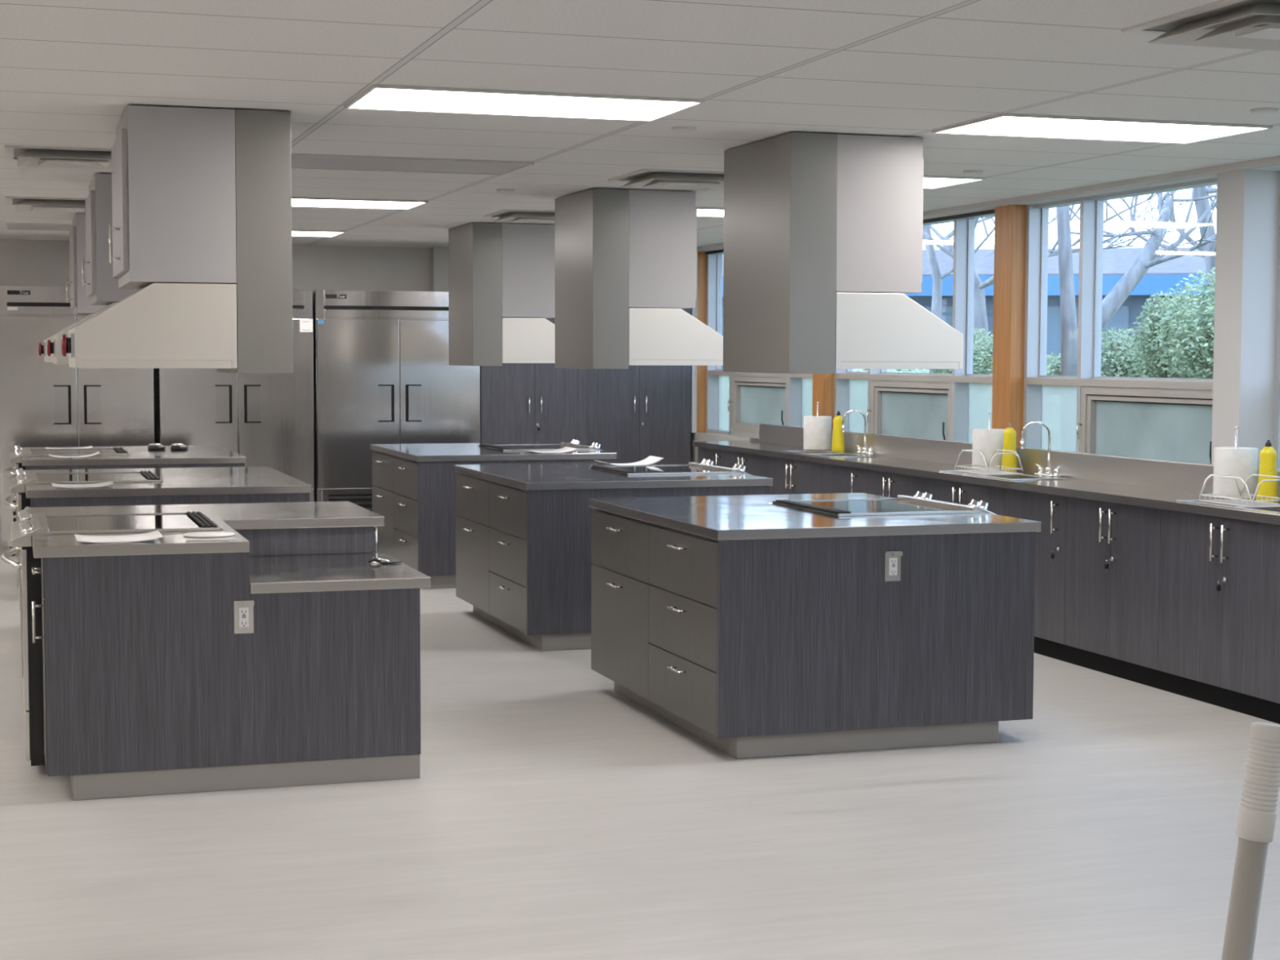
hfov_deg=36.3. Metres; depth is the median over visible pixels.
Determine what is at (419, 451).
countertop
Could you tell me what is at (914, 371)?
ivy
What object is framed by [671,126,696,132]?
ceiling sensor
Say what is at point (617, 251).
cover
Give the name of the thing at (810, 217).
cover
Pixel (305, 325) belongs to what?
notice sheet
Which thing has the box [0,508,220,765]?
range
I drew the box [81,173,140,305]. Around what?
cover
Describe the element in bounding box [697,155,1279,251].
trim
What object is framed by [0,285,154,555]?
refrigerator
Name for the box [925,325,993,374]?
shrub
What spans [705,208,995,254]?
trim
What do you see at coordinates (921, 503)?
range
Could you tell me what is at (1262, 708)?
toe kick
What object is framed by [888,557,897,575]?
receptacle
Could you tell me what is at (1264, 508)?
basin
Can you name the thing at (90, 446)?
sheet
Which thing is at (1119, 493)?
countertop
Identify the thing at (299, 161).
recessed light
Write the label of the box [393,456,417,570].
base cabinet
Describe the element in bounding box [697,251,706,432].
column
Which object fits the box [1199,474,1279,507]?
dish rack
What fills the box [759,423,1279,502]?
backsplash
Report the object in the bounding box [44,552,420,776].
end panel
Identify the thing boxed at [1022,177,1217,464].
window
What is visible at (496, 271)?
cover
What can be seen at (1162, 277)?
building
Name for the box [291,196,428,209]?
recessed light
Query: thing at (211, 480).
countertop
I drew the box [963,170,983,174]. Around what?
ceiling sensor
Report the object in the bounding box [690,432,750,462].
wall
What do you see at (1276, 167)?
trim
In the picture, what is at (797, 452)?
basin
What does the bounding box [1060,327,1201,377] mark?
shrub
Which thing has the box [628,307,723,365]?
range hood
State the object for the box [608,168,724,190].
ceiling vent
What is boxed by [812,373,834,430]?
column
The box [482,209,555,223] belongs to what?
ceiling vent
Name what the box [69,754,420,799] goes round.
plinth
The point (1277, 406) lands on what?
window
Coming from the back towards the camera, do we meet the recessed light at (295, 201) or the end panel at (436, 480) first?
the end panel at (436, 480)
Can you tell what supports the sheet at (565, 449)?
on the countertop at (419, 451)
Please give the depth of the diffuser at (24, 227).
14.32 m
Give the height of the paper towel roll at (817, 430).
0.235 m
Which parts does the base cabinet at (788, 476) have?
door, handle, handle, door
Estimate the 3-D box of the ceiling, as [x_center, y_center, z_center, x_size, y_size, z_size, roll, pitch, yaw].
[-2.141,-1.403,6.404,12.300,0.100,20.050,-1,4,-18]
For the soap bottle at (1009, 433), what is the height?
0.292 m
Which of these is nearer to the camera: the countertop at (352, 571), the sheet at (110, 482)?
the countertop at (352, 571)
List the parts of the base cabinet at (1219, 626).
door, handle, handle, door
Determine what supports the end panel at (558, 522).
attached to the base cabinet at (507, 504)
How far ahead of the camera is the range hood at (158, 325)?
7.40 m
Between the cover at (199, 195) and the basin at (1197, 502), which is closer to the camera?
the cover at (199, 195)
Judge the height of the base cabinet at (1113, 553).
0.774 m
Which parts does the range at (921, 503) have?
trim, cooktop glass, trim, knob, knob, control panel, knob, knob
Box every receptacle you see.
[239,607,248,626]
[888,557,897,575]
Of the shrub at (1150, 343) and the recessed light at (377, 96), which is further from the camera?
the shrub at (1150, 343)
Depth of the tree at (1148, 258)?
15.94 m
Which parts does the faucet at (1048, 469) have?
spout, lever, plate, lever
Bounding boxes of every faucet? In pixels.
[841,408,875,455]
[1020,421,1063,477]
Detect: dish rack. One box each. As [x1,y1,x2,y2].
[954,448,1022,475]
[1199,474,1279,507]
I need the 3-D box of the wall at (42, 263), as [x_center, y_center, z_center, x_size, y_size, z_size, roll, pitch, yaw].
[-5.247,-0.712,16.078,12.300,2.520,0.150,-1,4,-18]
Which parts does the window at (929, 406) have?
pane, sill, sash frame, opening sash, frosted pane, pane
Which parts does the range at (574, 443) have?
trim, cooktop glass, trim, control panel, knob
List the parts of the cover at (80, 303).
handle, door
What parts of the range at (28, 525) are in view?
handle, knob, oven door, knob, knob, knob, storage drawer, control panel, trim, cooktop glass, trim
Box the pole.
[1221,721,1279,959]
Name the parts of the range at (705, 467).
trim, cooktop glass, trim, knob, control panel, knob, knob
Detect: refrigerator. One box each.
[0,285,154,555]
[153,289,314,502]
[312,289,479,511]
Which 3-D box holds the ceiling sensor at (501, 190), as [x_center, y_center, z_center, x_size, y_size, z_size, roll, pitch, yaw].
[-0.761,-1.637,11.052,0.104,0.012,0.104,-1,4,-18]
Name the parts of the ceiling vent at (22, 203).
plate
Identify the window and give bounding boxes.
[706,252,812,438]
[834,213,995,442]
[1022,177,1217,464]
[1257,195,1279,471]
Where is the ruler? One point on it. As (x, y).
(220, 539)
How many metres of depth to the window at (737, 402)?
16.21 m
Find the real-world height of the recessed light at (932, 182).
0.012 m
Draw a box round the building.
[721,247,1209,369]
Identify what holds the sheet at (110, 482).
on the countertop at (211, 480)
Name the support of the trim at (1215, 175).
attached to the wall at (694, 436)
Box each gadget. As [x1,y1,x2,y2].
[146,443,165,449]
[169,443,188,449]
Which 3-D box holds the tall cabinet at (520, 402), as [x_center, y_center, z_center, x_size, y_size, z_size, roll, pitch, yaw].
[-0.975,-0.519,16.788,0.930,2.070,0.650,-1,4,-18]
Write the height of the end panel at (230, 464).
0.776 m
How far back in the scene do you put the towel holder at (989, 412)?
11.58 m
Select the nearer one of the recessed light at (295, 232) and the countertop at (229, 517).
the countertop at (229, 517)
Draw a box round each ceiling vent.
[4,145,111,169]
[5,195,86,212]
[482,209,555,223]
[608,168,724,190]
[1120,0,1279,50]
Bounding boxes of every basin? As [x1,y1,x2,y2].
[793,451,831,454]
[820,453,858,456]
[991,475,1043,479]
[1195,501,1269,507]
[1248,506,1279,511]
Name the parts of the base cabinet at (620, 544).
handle, handle, door, drawer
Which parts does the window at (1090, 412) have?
pane, sill, sash frame, opening sash, frosted pane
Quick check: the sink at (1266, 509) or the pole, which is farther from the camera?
the sink at (1266, 509)
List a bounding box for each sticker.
[7,306,17,310]
[317,320,324,324]
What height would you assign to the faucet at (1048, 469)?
0.312 m
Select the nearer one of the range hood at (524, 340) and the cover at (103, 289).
the cover at (103, 289)
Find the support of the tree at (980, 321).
on the ground
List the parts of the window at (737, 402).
pane, sash frame, opening sash, frosted pane, pane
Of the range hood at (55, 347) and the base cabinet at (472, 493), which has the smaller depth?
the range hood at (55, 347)
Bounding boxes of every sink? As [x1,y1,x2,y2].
[781,449,878,457]
[939,470,1068,479]
[1176,498,1279,514]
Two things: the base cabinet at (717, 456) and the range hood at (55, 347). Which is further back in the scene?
the base cabinet at (717, 456)
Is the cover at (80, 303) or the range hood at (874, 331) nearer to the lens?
the range hood at (874, 331)
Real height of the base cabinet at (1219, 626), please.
0.774 m
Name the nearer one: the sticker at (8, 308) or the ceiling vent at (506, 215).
the ceiling vent at (506, 215)
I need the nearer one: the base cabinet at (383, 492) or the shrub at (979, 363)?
the base cabinet at (383, 492)
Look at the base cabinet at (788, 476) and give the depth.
13.58 m
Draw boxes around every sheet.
[45,445,92,448]
[48,451,99,457]
[51,480,114,488]
[74,530,163,542]
[299,319,312,332]
[520,446,577,453]
[593,455,663,465]
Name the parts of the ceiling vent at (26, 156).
plate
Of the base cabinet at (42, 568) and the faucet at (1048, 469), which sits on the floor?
the base cabinet at (42, 568)
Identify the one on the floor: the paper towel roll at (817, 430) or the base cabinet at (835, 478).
the base cabinet at (835, 478)
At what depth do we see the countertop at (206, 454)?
12.85 m
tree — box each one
[922,217,994,373]
[923,185,1217,373]
[977,185,1217,374]
[1053,205,1079,376]
[1103,185,1217,301]
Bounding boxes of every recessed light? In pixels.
[5,222,72,231]
[291,153,533,175]
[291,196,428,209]
[291,229,346,236]
[344,84,704,121]
[697,207,724,217]
[923,175,986,189]
[931,112,1272,143]
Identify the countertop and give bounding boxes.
[22,444,246,466]
[23,466,311,497]
[28,501,384,558]
[248,552,431,594]
[370,442,617,461]
[453,462,773,489]
[588,493,1041,540]
[692,440,1279,524]
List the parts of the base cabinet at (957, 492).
door, handle, handle, door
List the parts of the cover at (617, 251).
door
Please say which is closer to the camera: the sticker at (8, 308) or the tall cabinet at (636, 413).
the sticker at (8, 308)
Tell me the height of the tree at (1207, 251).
4.166 m
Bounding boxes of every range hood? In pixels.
[38,313,93,362]
[46,302,116,364]
[61,283,236,368]
[502,317,555,363]
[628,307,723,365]
[835,292,963,368]
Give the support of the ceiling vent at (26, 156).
in the ceiling
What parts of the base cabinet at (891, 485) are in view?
door, handle, handle, door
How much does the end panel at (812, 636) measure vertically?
0.776 m
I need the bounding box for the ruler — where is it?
[186,538,243,541]
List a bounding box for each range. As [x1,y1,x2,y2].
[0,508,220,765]
[3,467,162,643]
[4,444,129,583]
[478,439,602,451]
[589,458,751,475]
[771,491,995,516]
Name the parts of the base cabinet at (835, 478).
handle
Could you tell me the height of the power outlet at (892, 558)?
0.120 m
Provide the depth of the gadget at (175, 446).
13.82 m
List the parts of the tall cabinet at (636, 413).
door, handle, handle, door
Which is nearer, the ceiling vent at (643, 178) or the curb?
the ceiling vent at (643, 178)
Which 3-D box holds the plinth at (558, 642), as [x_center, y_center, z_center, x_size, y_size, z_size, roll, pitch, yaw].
[-0.230,0.812,11.434,1.150,0.094,1.640,-1,4,-18]
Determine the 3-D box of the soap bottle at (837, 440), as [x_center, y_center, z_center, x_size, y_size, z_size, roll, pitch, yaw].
[1.391,-0.337,13.695,0.090,0.292,0.104,-1,4,-18]
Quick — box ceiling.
[0,0,1279,248]
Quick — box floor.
[0,546,1279,959]
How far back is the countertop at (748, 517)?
8.05 m
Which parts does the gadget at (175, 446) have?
plate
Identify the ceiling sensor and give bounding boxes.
[496,188,514,192]
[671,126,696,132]
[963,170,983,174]
[1249,107,1279,114]
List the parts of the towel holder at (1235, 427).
rod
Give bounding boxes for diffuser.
[8,224,72,230]
[923,177,977,187]
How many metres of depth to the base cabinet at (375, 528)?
8.09 m
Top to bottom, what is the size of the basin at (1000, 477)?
0.172 m
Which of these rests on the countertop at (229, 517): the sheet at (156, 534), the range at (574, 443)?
the sheet at (156, 534)
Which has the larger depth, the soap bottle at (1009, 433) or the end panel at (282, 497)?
the soap bottle at (1009, 433)
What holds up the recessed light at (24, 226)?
in the ceiling
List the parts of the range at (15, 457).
handle, oven door, knob, knob, control panel, trim, cooktop glass, trim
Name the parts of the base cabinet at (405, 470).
drawer, drawer, drawer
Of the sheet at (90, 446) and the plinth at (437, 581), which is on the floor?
the plinth at (437, 581)
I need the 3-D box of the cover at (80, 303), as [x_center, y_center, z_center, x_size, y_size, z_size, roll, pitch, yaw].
[-3.587,-1.291,13.383,0.671,1.006,0.800,-1,4,-18]
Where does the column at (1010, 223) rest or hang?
attached to the wall at (694, 436)
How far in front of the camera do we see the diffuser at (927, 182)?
10.38 m
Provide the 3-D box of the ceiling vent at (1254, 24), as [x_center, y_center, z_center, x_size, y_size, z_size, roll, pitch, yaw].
[1.762,-1.253,5.402,0.610,0.050,0.610,-1,4,-18]
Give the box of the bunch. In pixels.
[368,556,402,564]
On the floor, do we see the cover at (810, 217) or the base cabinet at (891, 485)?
the base cabinet at (891, 485)
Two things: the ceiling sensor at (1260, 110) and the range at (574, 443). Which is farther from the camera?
the range at (574, 443)
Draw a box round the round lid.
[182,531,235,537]
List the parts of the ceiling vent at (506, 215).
plate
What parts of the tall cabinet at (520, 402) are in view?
door, handle, handle, door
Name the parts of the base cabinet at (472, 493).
handle, handle, drawer, door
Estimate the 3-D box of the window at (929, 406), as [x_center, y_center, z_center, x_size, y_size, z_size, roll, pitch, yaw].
[1.844,-0.946,13.098,0.224,1.565,2.600,-1,4,-18]
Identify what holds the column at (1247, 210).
attached to the wall at (694, 436)
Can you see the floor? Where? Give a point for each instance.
(550, 814)
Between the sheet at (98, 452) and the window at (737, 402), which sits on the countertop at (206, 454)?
the sheet at (98, 452)
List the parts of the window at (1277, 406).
frame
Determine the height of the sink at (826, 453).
0.178 m
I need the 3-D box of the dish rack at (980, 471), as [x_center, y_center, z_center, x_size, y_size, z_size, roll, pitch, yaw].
[2.001,-0.106,11.212,0.227,0.128,0.407,-1,4,-18]
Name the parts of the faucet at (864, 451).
spout, lever, plate, lever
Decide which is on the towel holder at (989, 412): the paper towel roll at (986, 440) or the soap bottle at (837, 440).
the paper towel roll at (986, 440)
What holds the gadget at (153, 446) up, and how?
on the countertop at (206, 454)
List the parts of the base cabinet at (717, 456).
handle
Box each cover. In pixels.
[66,213,106,315]
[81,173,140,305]
[108,105,293,373]
[448,222,555,365]
[555,187,697,368]
[723,131,924,373]
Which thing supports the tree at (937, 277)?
on the ground
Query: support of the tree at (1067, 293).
on the ground
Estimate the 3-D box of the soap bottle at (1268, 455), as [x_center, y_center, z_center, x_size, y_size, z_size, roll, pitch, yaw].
[2.912,-0.040,9.058,0.090,0.292,0.104,-1,4,-18]
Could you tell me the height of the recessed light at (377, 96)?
0.012 m
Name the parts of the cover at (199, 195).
handle, door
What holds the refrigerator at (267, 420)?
on the floor
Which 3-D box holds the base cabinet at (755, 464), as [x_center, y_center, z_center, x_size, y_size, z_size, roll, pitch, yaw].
[0.959,0.182,14.574,0.480,0.774,0.868,-1,4,-18]
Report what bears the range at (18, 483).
on the floor
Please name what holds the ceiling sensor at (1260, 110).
attached to the ceiling
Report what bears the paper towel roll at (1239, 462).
on the towel holder at (1235, 427)
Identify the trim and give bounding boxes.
[690,251,697,432]
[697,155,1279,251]
[697,173,1217,252]
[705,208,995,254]
[1244,163,1279,171]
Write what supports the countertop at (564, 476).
on the base cabinet at (507, 504)
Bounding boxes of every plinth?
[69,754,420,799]
[427,574,456,589]
[473,605,591,650]
[613,681,998,759]
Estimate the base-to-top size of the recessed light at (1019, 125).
0.012 m
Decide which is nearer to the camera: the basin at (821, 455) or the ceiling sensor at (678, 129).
the ceiling sensor at (678, 129)
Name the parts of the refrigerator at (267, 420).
door, handle, handle, door, header panel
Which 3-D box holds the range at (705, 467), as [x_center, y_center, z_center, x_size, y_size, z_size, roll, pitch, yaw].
[0.197,0.374,11.544,0.804,0.957,0.772,-1,4,-18]
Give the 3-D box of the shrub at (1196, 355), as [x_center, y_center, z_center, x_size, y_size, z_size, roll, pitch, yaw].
[4.247,-1.006,13.939,1.124,1.046,0.925,0,4,-3]
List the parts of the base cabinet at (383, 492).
drawer, door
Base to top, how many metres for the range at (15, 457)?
0.957 m
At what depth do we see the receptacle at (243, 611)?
7.06 m
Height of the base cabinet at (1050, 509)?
0.774 m
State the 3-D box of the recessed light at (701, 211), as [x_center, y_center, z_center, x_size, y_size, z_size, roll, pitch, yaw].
[0.385,-1.734,12.633,1.220,0.012,0.610,-1,4,-18]
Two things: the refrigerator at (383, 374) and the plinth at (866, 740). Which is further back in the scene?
the refrigerator at (383, 374)
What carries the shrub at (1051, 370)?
on the ground
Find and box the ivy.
[852,364,1110,373]
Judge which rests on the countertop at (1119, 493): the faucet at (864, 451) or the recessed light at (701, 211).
the faucet at (864, 451)
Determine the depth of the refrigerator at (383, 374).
16.09 m
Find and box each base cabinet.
[31,557,48,774]
[235,526,377,556]
[371,450,395,557]
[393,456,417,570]
[455,472,492,613]
[488,481,526,634]
[591,508,653,699]
[697,447,724,466]
[724,450,766,477]
[766,456,822,494]
[822,463,862,493]
[862,469,923,497]
[923,477,1004,515]
[1004,488,1066,644]
[1064,496,1160,670]
[1157,509,1279,703]
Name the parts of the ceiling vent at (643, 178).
plate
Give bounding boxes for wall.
[0,239,431,546]
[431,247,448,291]
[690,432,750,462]
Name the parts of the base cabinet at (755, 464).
door, door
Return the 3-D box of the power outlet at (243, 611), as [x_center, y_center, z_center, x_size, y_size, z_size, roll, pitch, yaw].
[-1.432,0.496,7.063,0.071,0.120,0.016,-1,4,-18]
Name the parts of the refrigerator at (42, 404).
door, header panel, handle, handle, door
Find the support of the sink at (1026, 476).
in the countertop at (1119, 493)
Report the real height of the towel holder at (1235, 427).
0.349 m
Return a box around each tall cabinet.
[480,317,587,445]
[586,308,691,464]
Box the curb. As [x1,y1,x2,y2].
[750,437,759,441]
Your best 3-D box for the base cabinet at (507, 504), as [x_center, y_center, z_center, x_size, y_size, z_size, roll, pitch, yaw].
[-0.426,0.408,10.921,0.725,0.772,0.853,-1,4,-18]
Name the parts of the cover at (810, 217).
door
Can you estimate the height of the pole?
1.245 m
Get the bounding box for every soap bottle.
[831,411,844,452]
[1000,422,1017,471]
[1256,440,1277,502]
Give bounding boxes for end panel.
[25,462,244,470]
[30,493,309,507]
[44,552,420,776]
[417,458,613,575]
[526,485,768,635]
[716,531,1035,737]
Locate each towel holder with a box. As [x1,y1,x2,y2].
[806,401,826,450]
[988,411,991,429]
[1218,426,1249,499]
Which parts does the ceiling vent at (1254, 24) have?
plate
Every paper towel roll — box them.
[803,416,831,449]
[972,428,1004,469]
[1213,446,1257,498]
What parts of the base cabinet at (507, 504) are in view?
handle, handle, handle, drawer, drawer, drawer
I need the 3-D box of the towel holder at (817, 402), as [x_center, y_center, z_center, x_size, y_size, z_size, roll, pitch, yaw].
[1.270,-0.384,13.969,0.150,0.349,0.150,-1,4,-18]
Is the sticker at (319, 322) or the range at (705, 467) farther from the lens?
the sticker at (319, 322)
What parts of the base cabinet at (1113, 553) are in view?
door, handle, handle, door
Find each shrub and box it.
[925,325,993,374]
[1046,352,1061,375]
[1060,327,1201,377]
[1129,290,1205,377]
[1153,266,1215,378]
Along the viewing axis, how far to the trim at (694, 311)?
16.95 m
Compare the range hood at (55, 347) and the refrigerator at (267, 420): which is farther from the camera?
the refrigerator at (267, 420)
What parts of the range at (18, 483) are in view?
handle, oven door, storage drawer, knob, knob, control panel, trim, cooktop glass, trim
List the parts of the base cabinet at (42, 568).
handle, handle, drawer, door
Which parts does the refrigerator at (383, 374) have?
door, handle, header panel, handle, door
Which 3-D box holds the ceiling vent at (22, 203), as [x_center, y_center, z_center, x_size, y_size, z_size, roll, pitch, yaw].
[-3.576,-1.686,11.997,0.610,0.050,0.610,-1,4,-18]
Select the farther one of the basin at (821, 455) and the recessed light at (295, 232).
the recessed light at (295, 232)
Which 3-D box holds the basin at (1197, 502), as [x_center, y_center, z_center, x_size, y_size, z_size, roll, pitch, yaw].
[2.732,0.196,8.997,0.257,0.172,0.377,-1,4,-18]
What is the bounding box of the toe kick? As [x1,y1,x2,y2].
[1034,636,1279,724]
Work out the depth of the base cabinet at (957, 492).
11.14 m
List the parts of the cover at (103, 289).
handle, door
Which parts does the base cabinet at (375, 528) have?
back panel, handle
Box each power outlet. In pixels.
[233,600,253,633]
[884,551,902,581]
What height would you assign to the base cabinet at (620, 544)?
0.772 m
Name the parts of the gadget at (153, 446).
plate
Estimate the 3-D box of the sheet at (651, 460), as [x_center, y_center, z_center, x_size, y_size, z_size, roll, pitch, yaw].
[-0.070,-0.117,12.063,0.370,0.048,0.270,-1,4,-18]
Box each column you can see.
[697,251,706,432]
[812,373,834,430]
[991,204,1026,447]
[1211,168,1279,467]
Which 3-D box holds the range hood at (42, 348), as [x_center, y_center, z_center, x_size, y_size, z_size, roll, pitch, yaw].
[-3.778,-0.966,13.342,0.644,0.322,0.800,-1,4,-18]

